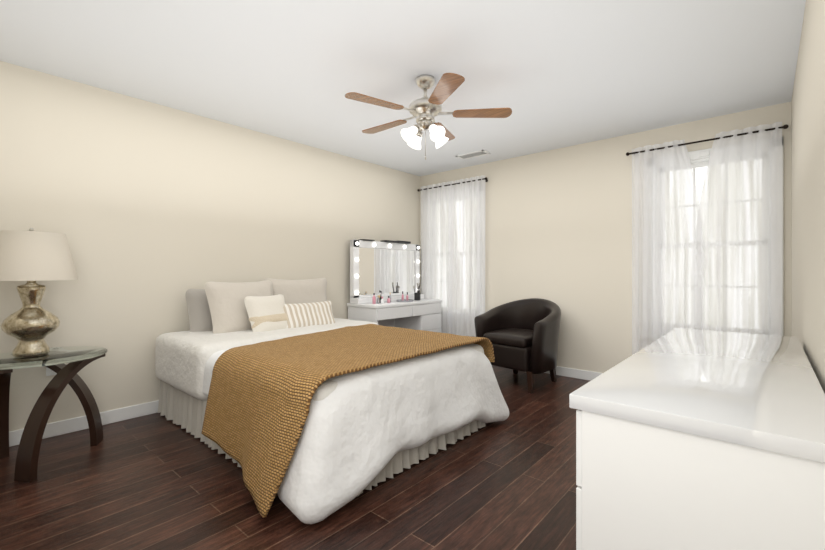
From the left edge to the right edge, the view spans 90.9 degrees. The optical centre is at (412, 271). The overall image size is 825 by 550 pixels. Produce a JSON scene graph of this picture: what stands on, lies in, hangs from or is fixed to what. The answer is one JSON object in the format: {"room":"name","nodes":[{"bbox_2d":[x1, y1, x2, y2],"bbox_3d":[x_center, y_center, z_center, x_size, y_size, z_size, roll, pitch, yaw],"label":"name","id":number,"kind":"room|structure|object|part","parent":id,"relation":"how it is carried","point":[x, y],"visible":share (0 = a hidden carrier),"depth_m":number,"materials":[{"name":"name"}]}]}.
{"room":"bedroom","nodes":[
{"label":"bedroom","id":0,"kind":"room"},
{"bbox_2d":[0,61,419,430],"bbox_3d":[-1.499,-0.110,3.902,0.120,2.440,4.990,0,0,41],"label":"wall","id":1,"kind":"structure","parent":0,"point":[154,212],"depth_m":3.16,"materials":[{"name":"beige paint"}]},
{"bbox_2d":[46,367,56,375],"bbox_3d":[-2.427,0.640,2.741,0.009,0.114,0.070,0,0,41],"label":"electrical outlet","id":2,"kind":"object","parent":1,"relation":"attached to","point":[49,372],"visible":0.19,"depth_m":2.73,"materials":[{"name":"white plastic"}]},
{"bbox_2d":[9,400,158,446],"bbox_3d":[-1.447,1.062,3.857,0.017,0.095,4.750,0,0,41],"label":"baseboard","id":3,"kind":"structure","parent":1,"relation":"attached to","point":[57,428],"depth_m":2.86,"materials":[{"name":"white wood"}]},
{"bbox_2d":[0,365,589,549],"bbox_3d":[-0.030,1.160,2.620,4.020,0.100,4.990,0,0,41],"label":"floor","id":4,"kind":"structure","parent":0,"point":[155,481],"depth_m":2.01,"materials":[{"name":"brown wood"}]},
{"bbox_2d":[0,346,107,482],"bbox_3d":[-2.193,0.802,2.405,0.622,0.615,0.622,0,0,41],"label":"side table","id":5,"kind":"object","parent":4,"relation":"on","point":[77,359],"visible":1,"depth_m":2.32,"materials":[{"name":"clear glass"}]},
{"bbox_2d":[0,228,77,357],"bbox_3d":[-2.308,0.182,2.452,0.542,0.892,0.430,0,0,41],"label":"lamp","id":6,"kind":"object","parent":5,"relation":"on","point":[31,256],"visible":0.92,"depth_m":2.34,"materials":[{"name":"beige fabric"}]},
{"bbox_3d":[-2.266,-0.091,2.415,0.430,0.280,0.430,0,0,41],"label":"lamp shade","id":7,"kind":"part","parent":6,"relation":"part of","materials":[{"name":"fabric"}]},
{"bbox_2d":[155,278,508,523],"bbox_3d":[-0.683,0.584,3.018,2.182,1.052,1.850,0,0,41],"label":"bed","id":8,"kind":"object","parent":4,"relation":"on","point":[301,401],"visible":1,"depth_m":2.32,"materials":[{"name":"white fabric"}]},
{"bbox_2d":[155,316,380,400],"bbox_3d":[-1.136,0.655,3.466,0.880,0.377,1.640,0,0,41],"label":"quilt","id":9,"kind":"object","parent":8,"relation":"on","point":[182,358],"depth_m":2.91,"materials":[{"name":"white fabric"}]},
{"bbox_2d":[201,323,494,517],"bbox_3d":[-0.464,0.771,2.791,1.301,0.598,1.796,0,0,41],"label":"throw","id":10,"kind":"object","parent":8,"relation":"on","point":[266,399],"depth_m":2.20,"materials":[{"name":"fabric"}]},
{"bbox_2d":[347,239,441,332],"bbox_3d":[-0.184,0.358,4.915,0.490,1.503,1.165,0,0,41],"label":"table","id":11,"kind":"object","parent":4,"relation":"on","point":[385,286],"visible":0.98,"depth_m":4.90,"materials":[{"name":"white painted wood"},{"name":"mirror glass"}]},
{"bbox_2d":[350,239,423,303],"bbox_3d":[-0.279,-0.019,4.997,0.140,0.747,1.155,0,0,41],"label":"mirror","id":12,"kind":"object","parent":11,"relation":"on","point":[386,267],"depth_m":4.93,"materials":[{"name":"white mirror"}]},
{"bbox_2d":[474,298,560,393],"bbox_3d":[1.115,0.695,4.124,0.702,0.830,0.780,0,0,-43],"label":"tub chair","id":13,"kind":"object","parent":4,"relation":"on","point":[522,335],"visible":0.85,"depth_m":3.90,"materials":[{"name":"black leather"}]},
{"bbox_2d":[569,328,824,549],"bbox_3d":[1.237,0.728,1.654,0.560,0.765,1.804,0,0,41],"label":"dresser","id":14,"kind":"object","parent":4,"relation":"on","point":[691,439],"visible":1,"depth_m":1.03,"materials":[{"name":"white paint"}]},
{"bbox_2d":[0,0,805,175],"bbox_3d":[-0.030,-1.380,2.620,4.020,0.100,4.990,0,0,41],"label":"ceiling","id":15,"kind":"structure","parent":0,"point":[554,74],"depth_m":2.56,"materials":[{"name":"white paint"}]},
{"bbox_2d":[345,73,511,159],"bbox_3d":[0.053,-1.045,2.826,1.095,0.570,1.131,0,0,41],"label":"ceiling fan","id":16,"kind":"object","parent":15,"relation":"hanging from","point":[425,110],"visible":1,"depth_m":2.74,"materials":[{"name":"brown wood"}]},
{"bbox_3d":[0.089,-1.183,2.802,0.232,0.295,0.232,0,0,41],"label":"motor","id":17,"kind":"part","parent":16,"relation":"part of","materials":[{"name":"silver metal"}]},
{"bbox_2d":[456,150,489,159],"bbox_3d":[0.683,-1.325,4.593,0.360,0.010,0.160,0,0,41],"label":"ceiling vent","id":18,"kind":"object","parent":15,"relation":"in","point":[473,154],"visible":1,"depth_m":4.57,"materials":[{"name":"white metal"}]},
{"bbox_2d":[420,102,790,372],"bbox_3d":[1.571,-0.110,4.455,3.780,2.440,0.120,0,0,41],"label":"wall","id":19,"kind":"structure","parent":0,"point":[558,227],"depth_m":4.22,"materials":[{"name":"beige paint"}]},
{"bbox_2d":[417,175,487,336],"bbox_3d":[0.501,-0.040,5.217,1.087,2.240,0.134,0,0,41],"label":"curtain","id":20,"kind":"object","parent":19,"relation":"hanging from","point":[453,246],"visible":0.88,"depth_m":5.15,"materials":[{"name":"white fabric"}]},
{"bbox_3d":[0.309,-0.040,5.343,0.530,2.240,0.072,0,0,41],"label":"panel","id":21,"kind":"part","parent":20,"relation":"part of","materials":[{"name":"white fabric"}]},
{"bbox_3d":[0.507,-1.115,5.225,1.087,0.036,0.115,0,0,41],"label":"rod","id":22,"kind":"part","parent":20,"relation":"part of","materials":[{"name":"brown metal"}]},
{"bbox_3d":[0.663,-0.040,5.034,0.530,2.240,0.070,0,0,41],"label":"panel","id":23,"kind":"part","parent":20,"relation":"part of","materials":[{"name":"white fabric"}]},
{"bbox_2d":[544,366,602,380],"bbox_3d":[1.527,1.062,4.405,3.720,0.095,0.014,0,0,41],"label":"baseboard","id":24,"kind":"structure","parent":19,"relation":"attached to","point":[562,371],"depth_m":4.24,"materials":[{"name":"white wood"}]},
{"bbox_2d":[626,122,788,354],"bbox_3d":[2.468,-0.040,3.498,1.132,2.240,0.139,0,0,41],"label":"curtain","id":25,"kind":"object","parent":19,"relation":"hanging from","point":[712,261],"visible":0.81,"depth_m":3.42,"materials":[{"name":"white fabric"}]},
{"bbox_3d":[2.267,-0.040,3.631,0.552,2.240,0.074,0,0,41],"label":"panel","id":26,"kind":"part","parent":25,"relation":"part of","materials":[{"name":"white fabric"}]},
{"bbox_3d":[2.476,-1.115,3.507,1.132,0.036,0.115,0,0,41],"label":"rod","id":27,"kind":"part","parent":25,"relation":"part of","materials":[{"name":"brown metal"}]},
{"bbox_3d":[2.640,-0.040,3.310,0.552,2.240,0.081,0,0,41],"label":"panel","id":28,"kind":"part","parent":25,"relation":"part of","materials":[{"name":"white fabric"}]},
{"bbox_2d":[688,137,783,335],"bbox_3d":[2.587,-0.228,3.536,0.990,1.675,0.150,0,0,41],"label":"window","id":29,"kind":"structure","parent":19,"relation":"in","point":[701,157],"depth_m":3.19,"materials":[{"name":"white"}]},
{"bbox_2d":[791,0,824,392],"bbox_3d":[1.440,-0.110,1.339,0.120,2.440,4.990,0,0,41],"label":"wall","id":30,"kind":"structure","parent":0,"point":[808,214],"depth_m":1.82,"materials":[{"name":"beige paint"}]},
{"label":"outside","id":31,"kind":"structure","parent":0,"visible":0},
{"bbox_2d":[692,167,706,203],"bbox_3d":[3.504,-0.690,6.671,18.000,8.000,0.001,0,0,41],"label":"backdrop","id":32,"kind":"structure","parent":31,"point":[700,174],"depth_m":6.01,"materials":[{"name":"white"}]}
]}

